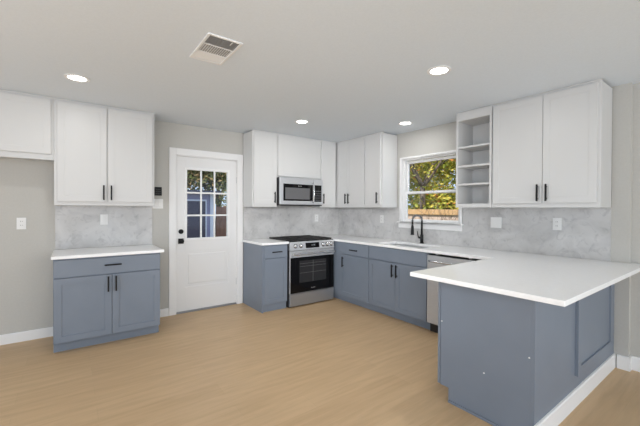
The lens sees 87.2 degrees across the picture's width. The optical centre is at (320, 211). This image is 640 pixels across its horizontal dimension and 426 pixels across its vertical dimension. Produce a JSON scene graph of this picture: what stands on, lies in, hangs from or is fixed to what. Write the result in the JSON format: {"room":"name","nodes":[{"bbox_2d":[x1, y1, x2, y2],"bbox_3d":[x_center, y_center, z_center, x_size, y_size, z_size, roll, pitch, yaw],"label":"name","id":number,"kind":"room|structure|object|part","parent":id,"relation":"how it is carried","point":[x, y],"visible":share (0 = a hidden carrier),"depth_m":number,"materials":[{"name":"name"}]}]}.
{"room":"kitchen","nodes":[
{"label":"kitchen","id":0,"kind":"room"},
{"bbox_2d":[0,120,335,334],"bbox_3d":[-2.303,0.098,4.033,6.720,2.445,0.120,0,1,-37],"label":"wall","id":1,"kind":"structure","parent":0,"point":[26,186],"depth_m":3.50,"materials":[{"name":"beige paint"}]},
{"bbox_2d":[17,218,25,228],"bbox_3d":[-3.030,0.123,3.408,0.074,0.118,0.009,0,1,-37],"label":"wall outlet","id":2,"kind":"object","parent":1,"relation":"attached to","point":[21,222],"visible":1,"depth_m":3.40,"materials":[{"name":"white plastic"}]},
{"bbox_2d":[0,327,52,344],"bbox_3d":[-3.887,1.273,2.779,2.660,0.098,0.014,0,1,-37],"label":"baseboard","id":3,"kind":"structure","parent":1,"relation":"attached to","point":[16,337],"depth_m":3.43,"materials":[{"name":"white paint"}]},
{"bbox_2d":[0,89,53,161],"bbox_3d":[-3.091,-0.813,3.148,0.940,0.616,0.334,0,1,-37],"label":"upper cabinet","id":4,"kind":"object","parent":1,"relation":"attached to","point":[26,120],"visible":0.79,"depth_m":3.18,"materials":[{"name":"grey paint"}]},
{"bbox_3d":[-3.007,-0.511,3.037,0.940,0.016,0.030,0,1,-37],"label":"light rail","id":5,"kind":"part","parent":4,"relation":"part of","materials":[{"name":"grey paint"}]},
{"bbox_2d":[55,205,151,249],"bbox_3d":[-2.440,0.170,3.849,0.936,0.470,0.010,0,1,-37],"label":"backsplash","id":6,"kind":"structure","parent":1,"relation":"attached to","point":[75,226],"depth_m":3.81,"materials":[{"name":"grey stone"}]},
{"bbox_2d":[100,214,107,224],"bbox_3d":[-2.459,0.092,3.822,0.074,0.118,0.010,0,1,-37],"label":"wall switch","id":7,"kind":"object","parent":6,"relation":"attached to","point":[103,217],"visible":1,"depth_m":3.82,"materials":[{"name":"white plastic"}]},
{"bbox_2d":[54,98,153,205],"bbox_3d":[-2.339,-0.593,3.684,0.902,1.057,0.361,0,1,-37],"label":"upper cabinet","id":8,"kind":"object","parent":1,"relation":"attached to","point":[104,155],"visible":1,"depth_m":3.53,"materials":[{"name":"grey paint"}]},
{"bbox_3d":[-2.435,-0.597,3.445,0.414,0.989,0.019,0,1,-37],"label":"door","id":9,"kind":"part","parent":8,"relation":"part of","materials":[{"name":"grey paint"}]},
{"bbox_3d":[-2.276,-0.197,3.533,0.014,0.155,0.037,0,1,-37],"label":"handle","id":10,"kind":"part","parent":8,"relation":"part of","materials":[{"name":"black metal"}]},
{"bbox_3d":[-2.088,-0.597,3.704,0.428,0.989,0.019,0,1,-37],"label":"door","id":11,"kind":"part","parent":8,"relation":"part of","materials":[{"name":"grey paint"}]},
{"bbox_2d":[153,199,162,208],"bbox_3d":[-2.013,-0.094,4.166,0.120,0.118,0.010,0,1,-37],"label":"wall switch","id":12,"kind":"object","parent":1,"relation":"attached to","point":[158,203],"visible":0.91,"depth_m":4.17,"materials":[{"name":"white plastic"}]},
{"bbox_2d":[154,186,161,195],"bbox_3d":[-2.007,-0.249,4.160,0.094,0.120,0.022,0,1,-37],"label":"thermostat","id":13,"kind":"object","parent":1,"relation":"attached to","point":[157,190],"visible":0.93,"depth_m":4.15,"materials":[{"name":"black plastic"}]},
{"bbox_2d":[160,308,168,316],"bbox_3d":[-2.005,1.272,4.186,0.216,0.098,0.014,0,1,-37],"label":"baseboard","id":14,"kind":"structure","parent":1,"relation":"attached to","point":[163,312],"depth_m":4.21,"materials":[{"name":"white paint"}]},
{"bbox_2d":[169,147,242,315],"bbox_3d":[-1.514,0.256,4.538,0.988,2.130,0.018,0,1,-37],"label":"trim","id":15,"kind":"structure","parent":1,"relation":"attached to","point":[173,152],"depth_m":4.32,"materials":[{"name":"white paint"}]},
{"bbox_2d":[176,155,236,313],"bbox_3d":[-1.536,0.295,4.573,0.835,2.050,0.175,0,1,-37],"label":"door","id":16,"kind":"structure","parent":1,"relation":"in","point":[206,267],"depth_m":4.54,"materials":[{"name":"white paint"}]},
{"bbox_3d":[-1.784,0.385,4.321,0.068,0.068,0.068,0,1,-37],"label":"knob","id":17,"kind":"part","parent":16,"relation":"part of","materials":[{"name":"black metal"}]},
{"bbox_3d":[-1.532,-0.097,4.566,0.606,0.957,0.046,0,1,-37],"label":"lite frame","id":18,"kind":"part","parent":16,"relation":"part of","materials":[{"name":"white paint"}]},
{"bbox_2d":[243,129,276,206],"bbox_3d":[-0.849,-0.594,4.798,0.380,1.057,0.361,0,1,-37],"label":"upper cabinet","id":19,"kind":"object","parent":1,"relation":"attached to","point":[259,147],"visible":1,"depth_m":4.68,"materials":[{"name":"grey paint"}]},
{"bbox_3d":[-0.767,-0.598,4.692,0.350,0.989,0.019,0,1,-37],"label":"door","id":20,"kind":"part","parent":19,"relation":"part of","materials":[{"name":"grey paint"}]},
{"bbox_2d":[243,206,338,238],"bbox_3d":[-0.390,0.156,5.382,1.800,0.496,0.010,0,1,-37],"label":"backsplash","id":21,"kind":"structure","parent":1,"relation":"attached to","point":[258,222],"depth_m":5.29,"materials":[{"name":"grey stone"}]},
{"bbox_2d":[277,133,319,179],"bbox_3d":[-0.401,-0.808,5.160,0.767,0.629,0.334,0,1,-37],"label":"upper cabinet","id":22,"kind":"object","parent":1,"relation":"attached to","point":[297,157],"visible":0.74,"depth_m":5.01,"materials":[{"name":"grey paint"}]},
{"bbox_2d":[277,177,322,205],"bbox_3d":[-0.364,-0.288,5.109,0.760,0.404,0.447,0,1,-37],"label":"microwave","id":23,"kind":"object","parent":22,"relation":"attached to","point":[290,191],"visible":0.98,"depth_m":4.94,"materials":[{"name":"silver metal"}]},
{"bbox_3d":[-0.100,-0.281,5.063,0.022,0.306,0.057,0,1,-37],"label":"handle","id":24,"kind":"part","parent":23,"relation":"part of","materials":[{"name":"silver metal"}]},
{"bbox_3d":[-0.038,-0.294,5.162,0.173,0.387,0.029,0,1,-37],"label":"control panel","id":25,"kind":"part","parent":23,"relation":"part of","materials":[{"name":"silver metal"}]},
{"bbox_2d":[309,140,335,206],"bbox_3d":[0.049,-0.594,5.469,0.320,1.057,0.361,0,1,-37],"label":"upper cabinet","id":26,"kind":"object","parent":1,"relation":"attached to","point":[327,148],"visible":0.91,"depth_m":5.36,"materials":[{"name":"grey paint"}]},
{"bbox_3d":[0.129,-0.599,5.362,0.288,0.989,0.019,0,1,-37],"label":"door","id":27,"kind":"part","parent":26,"relation":"part of","materials":[{"name":"grey paint"}]},
{"bbox_2d":[0,0,639,142],"bbox_3d":[0.751,-1.136,1.182,8.200,0.100,8.320,0,1,-37],"label":"ceiling","id":28,"kind":"structure","parent":0,"point":[351,69],"depth_m":2.37,"materials":[{"name":"white paint"}]},
{"bbox_2d":[64,73,89,81],"bbox_3d":[-2.023,-1.110,2.798,0.180,0.006,0.180,0,1,-37],"label":"recessed light","id":29,"kind":"object","parent":28,"relation":"in","point":[74,77],"visible":1,"depth_m":2.79,"materials":[{"name":"white paint"}]},
{"bbox_2d":[189,32,242,64],"bbox_3d":[-0.717,-1.096,2.295,0.230,0.012,0.410,0,1,-37],"label":"ceiling vent","id":30,"kind":"object","parent":28,"relation":"in","point":[215,49],"visible":1,"depth_m":2.28,"materials":[{"name":"white paint"}]},
{"bbox_2d":[295,120,308,123],"bbox_3d":[-0.227,-1.112,4.166,0.180,0.006,0.180,0,1,-37],"label":"recessed light","id":31,"kind":"object","parent":28,"relation":"in","point":[296,121],"visible":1,"depth_m":4.16,"materials":[{"name":"white plastic"}]},
{"bbox_2d":[398,121,412,124],"bbox_3d":[1.068,-1.105,4.216,0.180,0.006,0.180,0,1,-37],"label":"recessed light","id":32,"kind":"object","parent":28,"relation":"in","point":[403,122],"visible":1,"depth_m":4.21,"materials":[{"name":"white plastic"}]},
{"bbox_2d":[427,65,450,75],"bbox_3d":[0.923,-1.093,2.611,0.180,0.006,0.180,0,1,-37],"label":"recessed light","id":33,"kind":"object","parent":28,"relation":"in","point":[437,70],"visible":1,"depth_m":2.61,"materials":[{"name":"white plastic"}]},
{"bbox_2d":[0,298,639,425],"bbox_3d":[0.774,1.390,1.154,8.200,0.060,8.200,0,1,-37],"label":"floor","id":34,"kind":"structure","parent":0,"point":[332,362],"depth_m":2.71,"materials":[{"name":"brown wood"}]},
{"bbox_2d":[53,253,159,352],"bbox_3d":[-2.256,0.882,3.579,0.906,0.884,0.653,0,1,-37],"label":"base cabinet","id":35,"kind":"object","parent":34,"relation":"on","point":[97,300],"visible":0.97,"depth_m":3.32,"materials":[{"name":"blue wood"}]},
{"bbox_3d":[-2.267,0.923,3.223,0.455,0.596,0.019,0,1,-37],"label":"door","id":36,"kind":"part","parent":35,"relation":"part of","materials":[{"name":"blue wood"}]},
{"bbox_3d":[-2.087,0.535,3.352,0.898,0.160,0.019,0,1,-37],"label":"drawer","id":37,"kind":"part","parent":35,"relation":"part of","materials":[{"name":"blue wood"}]},
{"bbox_2d":[51,244,163,259],"bbox_3d":[-2.258,0.424,3.597,0.956,0.030,0.636,0,1,-37],"label":"countertop","id":38,"kind":"structure","parent":35,"relation":"on","point":[58,254],"depth_m":3.45,"materials":[{"name":"white stone"}]},
{"bbox_3d":[-2.038,0.715,3.355,0.014,0.150,0.037,0,1,-37],"label":"handle","id":39,"kind":"part","parent":35,"relation":"part of","materials":[{"name":"black metal"}]},
{"bbox_3d":[-1.905,0.923,3.493,0.439,0.596,0.019,0,1,-37],"label":"door","id":40,"kind":"part","parent":35,"relation":"part of","materials":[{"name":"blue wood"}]},
{"bbox_2d":[243,242,286,312],"bbox_3d":[-0.763,0.881,4.696,0.379,0.884,0.653,0,1,-37],"label":"base cabinet","id":41,"kind":"object","parent":34,"relation":"on","point":[264,267],"visible":0.92,"depth_m":4.50,"materials":[{"name":"blue wood"}]},
{"bbox_2d":[242,238,288,245],"bbox_3d":[-0.778,0.423,4.703,0.409,0.030,0.636,0,1,-37],"label":"countertop","id":42,"kind":"structure","parent":41,"relation":"on","point":[264,241],"depth_m":4.57,"materials":[{"name":"white stone"}]},
{"bbox_3d":[-0.593,0.534,4.469,0.341,0.160,0.019,0,1,-37],"label":"drawer","id":43,"kind":"part","parent":41,"relation":"part of","materials":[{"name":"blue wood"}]},
{"bbox_3d":[-0.595,0.919,4.472,0.341,0.590,0.019,0,1,-37],"label":"door","id":44,"kind":"part","parent":41,"relation":"part of","materials":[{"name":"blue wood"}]},
{"bbox_2d":[269,235,334,307],"bbox_3d":[-0.280,0.855,5.027,0.766,0.937,0.700,0,1,-37],"label":"gas range","id":45,"kind":"object","parent":34,"relation":"on","point":[310,258],"visible":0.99,"depth_m":4.77,"materials":[{"name":"silver metal"}]},
{"bbox_2d":[269,238,332,241],"bbox_3d":[-0.299,0.415,5.053,0.766,0.014,0.628,0,1,-37],"label":"cooktop","id":46,"kind":"object","parent":45,"relation":"in","point":[283,239],"depth_m":4.84,"materials":[{"name":"black glass"}]},
{"bbox_3d":[-0.114,1.220,4.806,0.762,0.168,0.032,0,1,-37],"label":"storage drawer","id":47,"kind":"part","parent":45,"relation":"part of","materials":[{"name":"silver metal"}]},
{"bbox_3d":[-0.113,0.837,4.804,0.762,0.586,0.029,0,1,-37],"label":"oven door","id":48,"kind":"part","parent":45,"relation":"part of","materials":[{"name":"black glass"}]},
{"bbox_3d":[-0.115,0.478,4.806,0.766,0.115,0.068,0,1,-37],"label":"control panel","id":49,"kind":"part","parent":45,"relation":"part of","materials":[{"name":"silver metal"}]},
{"bbox_3d":[-0.103,0.881,4.790,0.754,0.490,0.005,0,1,-37],"label":"door glass","id":50,"kind":"part","parent":45,"relation":"part of","materials":[{"name":"black glass"}]},
{"bbox_3d":[-0.086,0.587,4.768,0.742,0.034,0.057,0,1,-37],"label":"handle","id":51,"kind":"part","parent":45,"relation":"part of","materials":[{"name":"silver metal"}]},
{"bbox_2d":[333,241,372,309],"bbox_3d":[0.469,0.884,5.172,0.653,0.884,1.350,0,1,-37],"label":"base cabinet","id":52,"kind":"object","parent":34,"relation":"on","point":[351,260],"visible":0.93,"depth_m":4.74,"materials":[{"name":"blue wood"}]},
{"bbox_3d":[0.476,0.538,4.695,0.019,0.152,0.576,0,1,-37],"label":"drawer","id":53,"kind":"part","parent":52,"relation":"part of","materials":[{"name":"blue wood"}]},
{"bbox_3d":[0.474,0.923,4.698,0.019,0.590,0.576,0,1,-37],"label":"door","id":54,"kind":"part","parent":52,"relation":"part of","materials":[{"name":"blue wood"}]},
{"bbox_2d":[369,245,432,329],"bbox_3d":[1.143,0.894,4.269,0.653,0.884,0.901,0,1,-37],"label":"base cabinet","id":55,"kind":"object","parent":34,"relation":"on","point":[393,292],"visible":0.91,"depth_m":4.05,"materials":[{"name":"blue wood"}]},
{"bbox_3d":[0.785,0.927,4.282,0.019,0.592,0.444,0,1,-37],"label":"door","id":56,"kind":"part","parent":55,"relation":"part of","materials":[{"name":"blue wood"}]},
{"bbox_3d":[0.921,0.544,4.099,0.019,0.154,0.893,0,1,-37],"label":"drawer","id":57,"kind":"part","parent":55,"relation":"part of","materials":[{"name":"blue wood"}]},
{"bbox_3d":[1.053,0.931,3.923,0.019,0.592,0.445,0,1,-37],"label":"door","id":58,"kind":"part","parent":55,"relation":"part of","materials":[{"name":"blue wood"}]},
{"bbox_2d":[427,253,481,332],"bbox_3d":[1.581,0.902,3.655,0.653,0.884,0.600,0,1,-37],"label":"dishwasher","id":59,"kind":"object","parent":34,"relation":"on","point":[433,260],"visible":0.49,"depth_m":3.65,"materials":[{"name":"silver metal"}]},
{"bbox_3d":[1.343,0.544,3.472,0.055,0.022,0.525,0,1,-37],"label":"handle","id":60,"kind":"part","parent":59,"relation":"part of","materials":[{"name":"silver metal"}]},
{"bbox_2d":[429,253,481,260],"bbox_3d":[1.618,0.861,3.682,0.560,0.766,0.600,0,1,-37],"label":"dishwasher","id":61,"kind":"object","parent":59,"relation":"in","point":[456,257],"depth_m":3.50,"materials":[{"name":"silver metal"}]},
{"bbox_2d":[438,282,615,425],"bbox_3d":[1.645,0.909,2.770,1.667,0.884,0.883,0,1,-37],"label":"base cabinet","id":62,"kind":"object","parent":34,"relation":"on","point":[504,360],"visible":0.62,"depth_m":2.20,"materials":[{"name":"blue wood"}]},
{"bbox_3d":[1.070,0.860,2.597,0.514,0.772,0.019,0,1,-37],"label":"door","id":63,"kind":"part","parent":62,"relation":"part of","materials":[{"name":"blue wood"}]},
{"bbox_2d":[317,234,639,306],"bbox_3d":[0.791,0.438,3.810,1.909,0.030,3.946,0,1,-37],"label":"countertop","id":64,"kind":"structure","parent":62,"relation":"on","point":[554,280],"depth_m":2.42,"materials":[{"name":"white stone"}]},
{"bbox_2d":[391,244,427,247],"bbox_3d":[1.115,0.564,4.284,0.403,0.224,0.748,0,1,-37],"label":"sink","id":65,"kind":"object","parent":64,"relation":"in","point":[391,244],"visible":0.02,"depth_m":4.47,"materials":[{"name":"silver metal"}]},
{"bbox_2d":[410,214,423,242],"bbox_3d":[1.280,0.229,4.446,0.177,0.383,0.072,0,0,1],"label":"kitchen faucet","id":66,"kind":"object","parent":64,"relation":"on","point":[420,237],"visible":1,"depth_m":4.42,"materials":[{"name":"black metal"}]},
{"bbox_3d":[1.281,0.174,4.435,0.149,0.265,0.028,0,0,-1],"label":"spout","id":67,"kind":"part","parent":66,"relation":"part of","materials":[{"name":"black metal"}]},
{"bbox_3d":[1.896,0.913,2.444,1.655,0.884,0.020,0,1,-37],"label":"panel","id":68,"kind":"part","parent":62,"relation":"part of","materials":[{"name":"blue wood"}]},
{"bbox_3d":[1.900,1.296,2.430,1.667,0.118,0.014,0,1,-37],"label":"trim","id":69,"kind":"part","parent":62,"relation":"part of","materials":[{"name":"white paint"}]},
{"bbox_3d":[2.126,0.810,2.590,0.855,0.675,0.020,0,1,-37],"label":"raised panel","id":70,"kind":"part","parent":62,"relation":"part of","materials":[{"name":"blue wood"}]},
{"bbox_2d":[370,83,639,366],"bbox_3d":[1.867,0.120,4.016,0.180,2.445,4.900,0,1,-37],"label":"wall","id":71,"kind":"structure","parent":0,"point":[625,169],"depth_m":2.89,"materials":[{"name":"beige paint"}]},
{"bbox_2d":[331,136,370,207],"bbox_3d":[0.472,-0.592,5.412,0.361,1.057,0.978,0,1,-37],"label":"upper cabinet","id":72,"kind":"object","parent":71,"relation":"attached to","point":[350,154],"visible":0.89,"depth_m":5.18,"materials":[{"name":"grey paint"}]},
{"bbox_3d":[0.359,-0.598,5.339,0.019,0.989,0.258,0,1,-37],"label":"door","id":73,"kind":"part","parent":72,"relation":"part of","materials":[{"name":"grey paint"}]},
{"bbox_3d":[0.545,-0.595,5.091,0.019,0.989,0.354,0,1,-37],"label":"door","id":74,"kind":"part","parent":72,"relation":"part of","materials":[{"name":"grey paint"}]},
{"bbox_2d":[365,131,396,207],"bbox_3d":[0.867,-0.585,4.884,0.361,1.057,0.336,0,1,-37],"label":"upper cabinet","id":75,"kind":"object","parent":71,"relation":"attached to","point":[380,147],"visible":1,"depth_m":4.78,"materials":[{"name":"grey paint"}]},
{"bbox_3d":[0.754,-0.591,4.812,0.019,0.989,0.296,0,1,-37],"label":"door","id":76,"kind":"part","parent":75,"relation":"part of","materials":[{"name":"grey paint"}]},
{"bbox_2d":[397,150,463,230],"bbox_3d":[1.461,-0.263,4.467,0.160,0.995,1.005,0,1,-37],"label":"window","id":77,"kind":"structure","parent":71,"relation":"in","point":[404,222],"depth_m":4.59,"materials":[{"name":"white paint"}]},
{"bbox_3d":[1.430,0.192,4.449,0.089,0.086,1.005,0,1,-37],"label":"sill","id":78,"kind":"part","parent":77,"relation":"part of","materials":[{"name":"white paint"}]},
{"bbox_3d":[1.508,-0.474,4.500,0.025,0.468,0.855,0,1,-37],"label":"sash","id":79,"kind":"part","parent":77,"relation":"part of","materials":[{"name":"white paint"}]},
{"bbox_3d":[1.484,-0.069,4.487,0.026,0.418,0.855,0,1,-37],"label":"sash","id":80,"kind":"part","parent":77,"relation":"part of","materials":[{"name":"white paint"}]},
{"bbox_2d":[339,208,610,260],"bbox_3d":[1.439,0.186,4.430,0.010,0.470,3.706,0,1,-37],"label":"backsplash","id":81,"kind":"structure","parent":71,"relation":"attached to","point":[585,233],"depth_m":3.59,"materials":[{"name":"grey stone"}]},
{"bbox_2d":[380,215,383,222],"bbox_3d":[0.932,0.115,5.091,0.009,0.118,0.074,0,1,-37],"label":"wall outlet","id":82,"kind":"object","parent":81,"relation":"attached to","point":[381,216],"visible":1,"depth_m":5.08,"materials":[{"name":"white plastic"}]},
{"bbox_2d":[491,217,501,227],"bbox_3d":[1.950,0.123,3.730,0.010,0.118,0.118,0,1,-37],"label":"wall switch","id":83,"kind":"object","parent":81,"relation":"attached to","point":[495,221],"visible":1,"depth_m":3.72,"materials":[{"name":"white plastic"}]},
{"bbox_2d":[553,218,561,229],"bbox_3d":[2.299,0.123,3.263,0.009,0.118,0.074,0,1,-37],"label":"wall outlet","id":84,"kind":"object","parent":81,"relation":"attached to","point":[557,222],"visible":1,"depth_m":3.26,"materials":[{"name":"white plastic"}]},
{"bbox_2d":[456,105,494,207],"bbox_3d":[1.770,-0.571,3.708,0.322,1.057,0.395,0,1,-37],"label":"upper cabinet","id":85,"kind":"object","parent":71,"relation":"attached to","point":[474,128],"visible":0.77,"depth_m":3.80,"materials":[{"name":"grey paint"}]},
{"bbox_2d":[492,78,611,207],"bbox_3d":[2.139,-0.565,3.183,0.361,1.057,0.884,0,1,-37],"label":"upper cabinet","id":86,"kind":"object","parent":71,"relation":"attached to","point":[553,148],"visible":1,"depth_m":3.00,"materials":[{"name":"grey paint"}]},
{"bbox_3d":[1.909,-0.573,3.266,0.019,0.989,0.447,0,1,-37],"label":"door","id":87,"kind":"part","parent":86,"relation":"part of","materials":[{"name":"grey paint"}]},
{"bbox_3d":[2.000,-0.172,3.098,0.037,0.155,0.014,0,1,-37],"label":"handle","id":88,"kind":"part","parent":86,"relation":"part of","materials":[{"name":"black metal"}]},
{"bbox_3d":[2.043,-0.171,3.041,0.037,0.155,0.014,0,1,-37],"label":"handle","id":89,"kind":"part","parent":86,"relation":"part of","materials":[{"name":"black metal"}]},
{"bbox_3d":[2.164,-0.569,2.925,0.019,0.989,0.397,0,1,-37],"label":"door","id":90,"kind":"part","parent":86,"relation":"part of","materials":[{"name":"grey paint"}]},
{"bbox_2d":[617,354,639,371],"bbox_3d":[2.935,1.301,2.477,0.074,0.118,1.132,0,1,-37],"label":"baseboard","id":91,"kind":"structure","parent":71,"relation":"attached to","point":[625,363],"depth_m":2.86,"materials":[{"name":"white paint"}]},
{"label":"outside","id":92,"kind":"structure","parent":0,"visible":0},
{"bbox_3d":[-9.054,1.486,22.651,85.000,0.200,62.000,0,1,-37],"label":"ground","id":93,"kind":"structure","parent":92,"visible":0},
{"bbox_2d":[187,190,221,237],"bbox_3d":[-8.425,0.324,11.495,8.250,2.310,5.600,0,1,-37],"label":"garage","id":94,"kind":"structure","parent":93,"relation":"on","point":[193,200],"depth_m":11.52,"materials":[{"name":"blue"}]},
{"bbox_3d":[-5.745,0.577,10.358,4.380,1.850,0.025,0,1,-37],"label":"door","id":95,"kind":"part","parent":94,"relation":"part of","materials":[{"name":"blue"}]},
{"bbox_3d":[-5.725,0.547,10.365,4.420,1.910,0.032,0,1,-37],"label":"door trim","id":96,"kind":"part","parent":94,"relation":"part of","materials":[{"name":"blue"}]},
{"bbox_3d":[-3.787,0.441,11.800,0.165,2.120,0.052,0,1,-37],"label":"corner post","id":97,"kind":"part","parent":94,"relation":"part of","materials":[{"name":"blue"}]},
{"bbox_2d":[187,170,226,234],"bbox_3d":[-6.624,-2.113,19.932,7.074,7.116,7.684,0,0,0],"label":"tree","id":98,"kind":"object","parent":93,"relation":"on","point":[193,176],"visible":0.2,"depth_m":19.34,"materials":[{"name":"green plant"}]},
{"bbox_2d":[210,173,226,206],"bbox_3d":[-3.661,-0.125,15.942,3.687,4.986,4.459,0,1,-37],"label":"bush","id":99,"kind":"object","parent":93,"relation":"on","point":[223,200],"visible":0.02,"depth_m":15.35,"materials":[{"name":"green plant"}]},
{"bbox_2d":[216,207,225,236],"bbox_3d":[-1.380,0.655,14.631,6.390,1.670,0.080,0,1,-37],"label":"fence","id":100,"kind":"object","parent":93,"relation":"on","point":[220,220],"visible":0.02,"depth_m":12.83,"materials":[{"name":"brown wood"}]},
{"bbox_2d":[408,165,455,209],"bbox_3d":[5.165,0.290,15.792,3.194,4.766,4.053,0,0,-21],"label":"bush","id":101,"kind":"object","parent":93,"relation":"on","point":[431,201],"visible":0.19,"depth_m":15.04,"materials":[{"name":"green plant"}]},
{"bbox_2d":[408,159,455,199],"bbox_3d":[5.129,-1.928,19.267,7.157,6.871,8.475,0,0,-4],"label":"tree","id":102,"kind":"object","parent":93,"relation":"on","point":[416,165],"visible":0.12,"depth_m":17.92,"materials":[{"name":"green plant"}]},
{"bbox_2d":[409,155,455,214],"bbox_3d":[4.563,-1.950,14.916,6.492,6.961,5.779,0,0,22],"label":"tree","id":103,"kind":"object","parent":93,"relation":"on","point":[428,177],"visible":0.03,"depth_m":14.49,"materials":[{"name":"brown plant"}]},
{"bbox_2d":[408,209,458,219],"bbox_3d":[3.779,0.736,11.634,0.085,1.610,9.000,0,1,-37],"label":"wooden fence","id":104,"kind":"object","parent":93,"relation":"on","point":[411,212],"visible":0.06,"depth_m":11.49,"materials":[{"name":"brown wood"}]},
{"bbox_3d":[3.769,0.561,11.625,0.058,1.260,9.000,0,1,-37],"label":"rail","id":105,"kind":"part","parent":104,"relation":"part of","materials":[{"name":"brown wood"}]},
{"bbox_2d":[412,171,457,209],"bbox_3d":[6.481,0.258,14.657,3.424,4.611,4.580,0,1,-37],"label":"bush","id":106,"kind":"object","parent":93,"relation":"on","point":[450,207],"visible":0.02,"depth_m":14.73,"materials":[{"name":"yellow plant"}]},
{"bbox_2d":[412,202,458,220],"bbox_3d":[3.540,0.569,9.280,1.960,2.002,1.961,0,1,-37],"label":"bare shrub","id":107,"kind":"object","parent":93,"relation":"on","point":[446,202],"visible":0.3,"depth_m":9.20,"materials":[{"name":"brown plant"}]},
{"bbox_2d":[416,158,455,197],"bbox_3d":[7.806,-1.873,15.894,7.286,6.842,7.899,0,0,20],"label":"tree","id":108,"kind":"object","parent":93,"relation":"on","point":[448,171],"visible":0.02,"depth_m":15.96,"materials":[{"name":"green plant"}]},
{"bbox_2d":[443,196,458,209],"bbox_3d":[7.012,0.328,12.639,4.535,4.709,3.978,0,0,18],"label":"bush","id":109,"kind":"object","parent":93,"relation":"on","point":[451,196],"visible":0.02,"depth_m":13.95,"materials":[{"name":"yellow plant"}]}
]}

